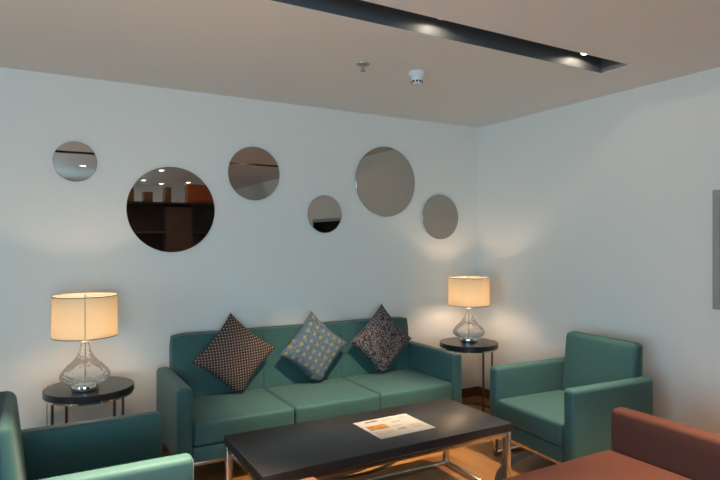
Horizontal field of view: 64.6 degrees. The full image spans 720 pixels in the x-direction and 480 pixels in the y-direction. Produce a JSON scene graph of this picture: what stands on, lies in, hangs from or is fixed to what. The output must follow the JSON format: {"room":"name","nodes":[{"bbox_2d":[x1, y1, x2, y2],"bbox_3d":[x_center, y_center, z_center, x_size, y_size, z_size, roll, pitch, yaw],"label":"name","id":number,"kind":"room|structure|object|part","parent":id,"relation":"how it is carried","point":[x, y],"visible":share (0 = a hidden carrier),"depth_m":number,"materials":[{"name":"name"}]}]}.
{"room":"lounge","nodes":[
{"label":"lounge","id":0,"kind":"room"},
{"bbox_2d":[0,67,477,429],"bbox_3d":[-1.892,0.058,3.848,7.165,2.885,0.120,0,0,-30],"label":"wall","id":1,"kind":"structure","parent":0,"point":[263,263],"depth_m":4.18,"materials":[{"name":"white paint"}]},
{"bbox_2d":[53,141,96,180],"bbox_3d":[-1.888,-0.520,3.771,0.264,0.264,0.016,0,0,-30],"label":"round mirror","id":2,"kind":"object","parent":1,"relation":"attached to","point":[73,161],"visible":1,"depth_m":3.76,"materials":[{"name":"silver metal"}]},
{"bbox_2d":[126,167,214,251],"bbox_3d":[-1.348,-0.218,4.079,0.612,0.612,0.016,0,0,-30],"label":"round mirror","id":3,"kind":"object","parent":1,"relation":"attached to","point":[169,209],"visible":1,"depth_m":4.07,"materials":[{"name":"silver metal"}]},
{"bbox_2d":[228,147,279,199],"bbox_3d":[-0.816,-0.512,4.383,0.412,0.412,0.016,0,0,-30],"label":"round mirror","id":4,"kind":"object","parent":1,"relation":"attached to","point":[253,172],"visible":1,"depth_m":4.37,"materials":[{"name":"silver metal"}]},
{"bbox_2d":[164,386,478,450],"bbox_3d":[-1.859,1.458,3.790,6.925,0.085,0.014,0,0,-30],"label":"baseboard","id":5,"kind":"structure","parent":1,"relation":"attached to","point":[472,391],"depth_m":5.44,"materials":[{"name":"brown wood"}]},
{"bbox_2d":[308,195,341,232],"bbox_3d":[-0.291,-0.213,4.682,0.308,0.308,0.016,0,0,-30],"label":"round mirror","id":6,"kind":"object","parent":1,"relation":"attached to","point":[324,212],"visible":1,"depth_m":4.67,"materials":[{"name":"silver metal"}]},
{"bbox_2d":[355,147,414,216],"bbox_3d":[0.225,-0.510,4.976,0.610,0.610,0.016,0,0,-30],"label":"round mirror","id":7,"kind":"object","parent":1,"relation":"attached to","point":[384,179],"visible":1,"depth_m":4.96,"materials":[{"name":"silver metal"}]},
{"bbox_2d":[422,195,457,238],"bbox_3d":[0.744,-0.213,5.272,0.412,0.412,0.016,0,0,-30],"label":"round mirror","id":8,"kind":"object","parent":1,"relation":"attached to","point":[440,213],"visible":1,"depth_m":5.26,"materials":[{"name":"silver metal"}]},
{"bbox_2d":[0,0,719,127],"bbox_3d":[0.050,-1.235,0.443,6.925,0.300,7.720,0,0,-30],"label":"ceiling","id":9,"kind":"structure","parent":0,"point":[265,50],"depth_m":3.26,"materials":[{"name":"white paint"}]},
{"bbox_2d":[356,62,369,71],"bbox_3d":[0.019,-1.061,3.504,0.084,0.046,0.084,0,0,-30],"label":"sprinkler","id":10,"kind":"object","parent":9,"relation":"attached to","point":[361,64],"visible":1,"depth_m":3.49,"materials":[{"name":"silver metal"}]},
{"bbox_2d":[409,70,424,85],"bbox_3d":[0.368,-1.043,3.671,0.106,0.084,0.106,0,0,-30],"label":"smoke detector","id":11,"kind":"object","parent":9,"relation":"attached to","point":[416,76],"visible":1,"depth_m":3.64,"materials":[{"name":"white plastic"}]},
{"bbox_2d":[272,0,627,72],"bbox_3d":[-0.159,-1.146,2.600,4.100,0.118,0.207,0,0,-30],"label":"recessed ceiling light","id":12,"kind":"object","parent":9,"relation":"attached to","point":[356,9],"depth_m":3.08,"materials":[{"name":"grey paint"}]},
{"bbox_2d":[164,396,556,479],"bbox_3d":[0.050,1.550,0.443,7.165,0.100,7.960,0,0,-30],"label":"floor","id":13,"kind":"structure","parent":0,"point":[478,459],"depth_m":3.77,"materials":[{"name":"brown wood"}]},
{"bbox_2d":[42,376,133,424],"bbox_3d":[-1.649,1.195,3.469,0.505,0.610,0.505,0,0,20],"label":"side table","id":14,"kind":"object","parent":13,"relation":"on","point":[114,388],"visible":0.68,"depth_m":3.33,"materials":[{"name":"brown wood"}]},
{"bbox_3d":[-1.767,1.215,3.266,0.017,0.546,0.017,0,0,20],"label":"leg","id":15,"kind":"part","parent":14,"relation":"part of","materials":[{"name":"brown metal"}]},
{"bbox_3d":[-1.851,1.215,3.587,0.017,0.546,0.017,0,0,20],"label":"leg","id":16,"kind":"part","parent":14,"relation":"part of","materials":[{"name":"brown metal"}]},
{"bbox_2d":[51,292,117,392],"bbox_3d":[-1.628,0.603,3.371,0.358,0.573,0.358,0,0,-26],"label":"table lamp","id":17,"kind":"object","parent":14,"relation":"on","point":[83,317],"visible":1,"depth_m":3.26,"materials":[{"name":"beige fabric"}]},
{"bbox_3d":[-1.628,0.448,3.371,0.356,0.241,0.356,0,0,-26],"label":"lamp shade","id":18,"kind":"part","parent":17,"relation":"part of","materials":[{"name":"beige fabric"}]},
{"bbox_3d":[-1.628,0.329,3.371,0.358,0.005,0.358,0,0,-26],"label":"shade trim","id":19,"kind":"part","parent":17,"relation":"part of","materials":[{"name":"brown fabric"}]},
{"bbox_3d":[-1.628,0.567,3.371,0.358,0.005,0.358,0,0,-26],"label":"shade trim","id":20,"kind":"part","parent":17,"relation":"part of","materials":[{"name":"brown fabric"}]},
{"bbox_3d":[-1.628,0.669,3.371,0.011,0.358,0.011,0,0,-26],"label":"rod","id":21,"kind":"part","parent":17,"relation":"part of","materials":[{"name":"silver metal"}]},
{"bbox_3d":[-1.628,0.729,3.371,0.277,0.238,0.277,0,0,-26],"label":"glass","id":22,"kind":"part","parent":17,"relation":"part of","materials":[{"name":"clear glass"}]},
{"bbox_3d":[-1.446,1.215,3.350,0.017,0.546,0.017,0,0,20],"label":"leg","id":23,"kind":"part","parent":14,"relation":"part of","materials":[{"name":"brown metal"}]},
{"bbox_3d":[-1.530,1.215,3.671,0.017,0.546,0.017,0,0,20],"label":"leg","id":24,"kind":"part","parent":14,"relation":"part of","materials":[{"name":"brown metal"}]},
{"bbox_2d":[0,391,193,479],"bbox_3d":[-1.175,1.086,2.456,0.748,0.828,0.760,0,0,-30],"label":"armchair","id":25,"kind":"object","parent":13,"relation":"on","point":[123,447],"visible":1,"depth_m":2.65,"materials":[{"name":"teal fabric"}]},
{"bbox_2d":[0,391,26,479],"bbox_3d":[-1.435,0.997,2.307,0.148,0.650,0.590,0,0,-30],"label":"cushion","id":26,"kind":"object","parent":25,"relation":"on","point":[13,442],"depth_m":2.16,"materials":[{"name":"teal fabric"}]},
{"bbox_3d":[-1.334,1.106,2.753,0.715,0.452,0.085,0,0,-30],"label":"arm","id":27,"kind":"part","parent":25,"relation":"part of","materials":[{"name":"teal fabric"}]},
{"bbox_2d":[34,457,160,479],"bbox_3d":[-1.111,1.161,2.492,0.601,0.154,0.585,0,0,-30],"label":"seat cushion","id":28,"kind":"object","parent":25,"relation":"on","point":[110,462],"depth_m":2.72,"materials":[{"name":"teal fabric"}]},
{"bbox_3d":[-1.000,1.106,2.167,0.715,0.452,0.085,0,0,-30],"label":"arm","id":29,"kind":"part","parent":25,"relation":"part of","materials":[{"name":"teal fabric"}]},
{"bbox_2d":[157,317,461,466],"bbox_3d":[-0.311,1.081,4.173,2.150,0.838,0.714,0,0,-30],"label":"sofa","id":30,"kind":"object","parent":13,"relation":"on","point":[197,409],"visible":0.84,"depth_m":4.01,"materials":[{"name":"teal fabric"}]},
{"bbox_3d":[-1.201,1.106,3.658,0.093,0.452,0.685,0,0,-30],"label":"arm","id":31,"kind":"part","parent":30,"relation":"part of","materials":[{"name":"teal fabric"}]},
{"bbox_3d":[-0.284,1.287,4.126,1.962,0.090,0.581,0,0,-30],"label":"panel","id":32,"kind":"part","parent":30,"relation":"part of","materials":[{"name":"teal fabric"}]},
{"bbox_3d":[-0.155,1.345,3.900,2.058,0.026,0.026,0,0,-30],"label":"rail","id":33,"kind":"part","parent":30,"relation":"part of","materials":[{"name":"silver metal"}]},
{"bbox_2d":[169,327,263,397],"bbox_3d":[-1.026,0.992,4.105,0.654,0.660,0.124,0,0,-30],"label":"cushion","id":34,"kind":"object","parent":30,"relation":"on","point":[184,348],"depth_m":3.99,"materials":[{"name":"teal fabric"}]},
{"bbox_2d":[192,313,274,391],"bbox_3d":[-0.886,0.794,4.034,0.599,0.554,0.158,0,0,-26],"label":"cushion","id":35,"kind":"object","parent":30,"relation":"on","point":[235,353],"visible":1,"depth_m":3.97,"materials":[{"name":"fabric"}]},
{"bbox_2d":[192,388,293,446],"bbox_3d":[-0.849,1.161,3.795,0.650,0.154,0.591,0,0,-30],"label":"seat cushion","id":36,"kind":"object","parent":30,"relation":"on","point":[216,413],"depth_m":3.63,"materials":[{"name":"teal fabric"}]},
{"bbox_2d":[259,321,341,388],"bbox_3d":[-0.457,0.992,4.429,0.654,0.660,0.124,0,0,-30],"label":"cushion","id":37,"kind":"object","parent":30,"relation":"on","point":[275,371],"depth_m":4.31,"materials":[{"name":"teal fabric"}]},
{"bbox_2d":[279,311,347,380],"bbox_3d":[-0.348,0.805,4.342,0.577,0.532,0.155,0,0,-34],"label":"cushion","id":38,"kind":"object","parent":30,"relation":"on","point":[314,347],"visible":1,"depth_m":4.28,"materials":[{"name":"blue fabric"}]},
{"bbox_2d":[265,378,378,423],"bbox_3d":[-0.280,1.161,4.120,0.650,0.154,0.591,0,0,-30],"label":"seat cushion","id":39,"kind":"object","parent":30,"relation":"on","point":[309,400],"depth_m":3.98,"materials":[{"name":"teal fabric"}]},
{"bbox_2d":[336,317,408,378],"bbox_3d":[0.112,0.992,4.754,0.654,0.660,0.124,0,0,-30],"label":"cushion","id":40,"kind":"object","parent":30,"relation":"on","point":[352,362],"depth_m":4.62,"materials":[{"name":"teal fabric"}]},
{"bbox_2d":[350,304,411,371],"bbox_3d":[0.178,0.796,4.638,0.588,0.550,0.162,0,0,-37],"label":"cushion","id":41,"kind":"object","parent":30,"relation":"on","point":[381,340],"visible":1,"depth_m":4.57,"materials":[{"name":"fabric"}]},
{"bbox_2d":[344,369,451,408],"bbox_3d":[0.289,1.161,4.444,0.650,0.154,0.591,0,0,-30],"label":"seat cushion","id":42,"kind":"object","parent":30,"relation":"on","point":[393,387],"depth_m":4.31,"materials":[{"name":"teal fabric"}]},
{"bbox_3d":[0.586,1.106,4.677,0.093,0.452,0.685,0,0,-30],"label":"arm","id":43,"kind":"part","parent":30,"relation":"part of","materials":[{"name":"teal fabric"}]},
{"bbox_2d":[224,398,511,479],"bbox_3d":[0.072,1.280,3.189,1.514,0.440,0.610,0,0,-29],"label":"coffee table","id":44,"kind":"object","parent":13,"relation":"on","point":[333,446],"visible":0.99,"depth_m":3.05,"materials":[{"name":"brown wood"}]},
{"bbox_3d":[-0.709,1.304,3.075,0.034,0.392,0.034,0,0,-29],"label":"leg","id":45,"kind":"part","parent":44,"relation":"part of","materials":[{"name":"silver metal"}]},
{"bbox_3d":[-0.570,1.122,2.828,0.030,0.028,0.534,0,0,-29],"label":"rail","id":46,"kind":"part","parent":44,"relation":"part of","materials":[{"name":"silver metal"}]},
{"bbox_2d":[353,414,435,438],"bbox_3d":[0.193,1.059,3.247,0.366,0.002,0.300,0,0,-31],"label":"newsletter","id":47,"kind":"object","parent":44,"relation":"on","point":[396,425],"visible":1,"depth_m":3.23,"materials":[{"name":"white paper"}]},
{"bbox_2d":[366,424,388,430],"bbox_3d":[0.102,1.058,3.214,0.123,0.001,0.072,0,0,-31],"label":"picture","id":48,"kind":"object","parent":47,"relation":"on","point":[374,427],"depth_m":3.21},
{"bbox_3d":[0.211,1.122,2.942,1.438,0.028,0.030,0,0,-29],"label":"rail","id":49,"kind":"part","parent":44,"relation":"part of","materials":[{"name":"silver metal"}]},
{"bbox_3d":[-0.068,1.486,3.437,1.438,0.028,0.030,0,0,-29],"label":"floor rail","id":50,"kind":"part","parent":44,"relation":"part of","materials":[{"name":"silver metal"}]},
{"bbox_3d":[0.574,1.304,3.798,0.034,0.392,0.034,0,0,-29],"label":"leg","id":51,"kind":"part","parent":44,"relation":"part of","materials":[{"name":"silver metal"}]},
{"bbox_3d":[0.713,1.486,3.550,0.030,0.028,0.534,0,0,-29],"label":"floor rail","id":52,"kind":"part","parent":44,"relation":"part of","materials":[{"name":"silver metal"}]},
{"bbox_3d":[0.853,1.304,3.303,0.034,0.392,0.034,0,0,-29],"label":"leg","id":53,"kind":"part","parent":44,"relation":"part of","materials":[{"name":"silver metal"}]},
{"bbox_2d":[440,337,498,411],"bbox_3d":[0.951,1.195,4.974,0.505,0.610,0.505,0,0,-30],"label":"side table","id":54,"kind":"object","parent":13,"relation":"on","point":[453,344],"visible":0.6,"depth_m":4.80,"materials":[{"name":"black wood"}]},
{"bbox_2d":[448,276,489,342],"bbox_3d":[0.951,0.603,4.974,0.358,0.573,0.358,0,0,-40],"label":"table lamp","id":55,"kind":"object","parent":54,"relation":"on","point":[470,292],"visible":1,"depth_m":4.85,"materials":[{"name":"beige fabric"}]},
{"bbox_3d":[0.951,0.448,4.974,0.356,0.241,0.356,0,0,-40],"label":"lamp shade","id":56,"kind":"part","parent":55,"relation":"part of","materials":[{"name":"beige fabric"}]},
{"bbox_3d":[0.951,0.729,4.974,0.277,0.238,0.277,0,0,-40],"label":"glass","id":57,"kind":"part","parent":55,"relation":"part of","materials":[{"name":"clear glass"}]},
{"bbox_3d":[1.030,1.215,4.753,0.017,0.546,0.017,0,0,-30],"label":"leg","id":58,"kind":"part","parent":54,"relation":"part of","materials":[{"name":"brown metal"}]},
{"bbox_2d":[301,407,719,479],"bbox_3d":[0.748,1.190,2.252,1.890,0.620,0.733,0,0,-30],"label":"sofa","id":59,"kind":"object","parent":13,"relation":"on","point":[645,446],"visible":1,"depth_m":2.69,"materials":[{"name":"fabric"}]},
{"bbox_3d":[-0.030,1.106,1.804,0.095,0.452,0.725,0,0,-30],"label":"arm","id":60,"kind":"part","parent":59,"relation":"part of","materials":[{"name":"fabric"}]},
{"bbox_2d":[503,450,691,479],"bbox_3d":[1.115,1.151,2.466,0.845,0.174,0.726,0,0,-30],"label":"seat cushion","id":61,"kind":"object","parent":59,"relation":"on","point":[608,464],"depth_m":2.67,"materials":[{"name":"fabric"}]},
{"bbox_3d":[1.529,1.106,2.693,0.095,0.452,0.725,0,0,-30],"label":"arm","id":62,"kind":"part","parent":59,"relation":"part of","materials":[{"name":"fabric"}]},
{"bbox_2d":[490,331,652,463],"bbox_3d":[1.398,1.086,3.814,0.748,0.828,0.760,0,0,-27],"label":"armchair","id":63,"kind":"object","parent":13,"relation":"on","point":[559,410],"visible":0.73,"depth_m":3.70,"materials":[{"name":"teal fabric"}]},
{"bbox_3d":[0.946,1.416,3.975,0.026,0.168,0.026,0,0,-27],"label":"leg","id":64,"kind":"part","parent":63,"relation":"part of","materials":[{"name":"silver metal"}]},
{"bbox_3d":[1.236,1.487,4.121,0.622,0.026,0.026,0,0,-27],"label":"floor rail","id":65,"kind":"part","parent":63,"relation":"part of","materials":[{"name":"silver metal"}]},
{"bbox_3d":[1.239,1.106,4.112,0.715,0.452,0.085,0,0,-27],"label":"arm","id":66,"kind":"part","parent":63,"relation":"part of","materials":[{"name":"teal fabric"}]},
{"bbox_2d":[498,390,563,445],"bbox_3d":[1.332,1.161,3.781,0.601,0.154,0.585,0,0,-27],"label":"seat cushion","id":67,"kind":"object","parent":63,"relation":"on","point":[538,415],"depth_m":3.70,"materials":[{"name":"teal fabric"}]},
{"bbox_3d":[1.102,1.345,3.665,0.026,0.026,0.668,0,0,-27],"label":"rail","id":68,"kind":"part","parent":63,"relation":"part of","materials":[{"name":"silver metal"}]},
{"bbox_3d":[1.339,1.287,3.784,0.591,0.090,0.588,0,0,-27],"label":"panel","id":69,"kind":"part","parent":63,"relation":"part of","materials":[{"name":"teal fabric"}]},
{"bbox_2d":[562,331,642,390],"bbox_3d":[1.666,0.997,3.949,0.148,0.650,0.590,0,0,-27],"label":"cushion","id":70,"kind":"object","parent":63,"relation":"on","point":[589,359],"depth_m":3.91,"materials":[{"name":"teal fabric"}]},
{"bbox_3d":[1.542,1.106,3.509,0.715,0.452,0.085,0,0,-27],"label":"arm","id":71,"kind":"part","parent":63,"relation":"part of","materials":[{"name":"teal fabric"}]},
{"bbox_2d":[478,67,719,433],"bbox_3d":[3.139,0.058,2.135,0.120,2.885,7.840,0,0,-30],"label":"wall","id":72,"kind":"structure","parent":0,"point":[595,215],"depth_m":4.22,"materials":[{"name":"white paint"}]},
{"bbox_2d":[478,386,489,398],"bbox_3d":[3.055,1.458,2.148,0.014,0.085,7.706,0,0,-30],"label":"baseboard","id":73,"kind":"structure","parent":72,"relation":"attached to","point":[486,391],"depth_m":5.42,"materials":[{"name":"brown wood"}]},
{"bbox_2d":[712,190,719,309],"bbox_3d":[2.576,0.060,2.925,0.076,0.740,1.444,0,0,-30],"label":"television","id":74,"kind":"object","parent":72,"relation":"attached to","point":[715,193],"visible":1,"depth_m":3.51,"materials":[{"name":"grey plastic"}]}
]}

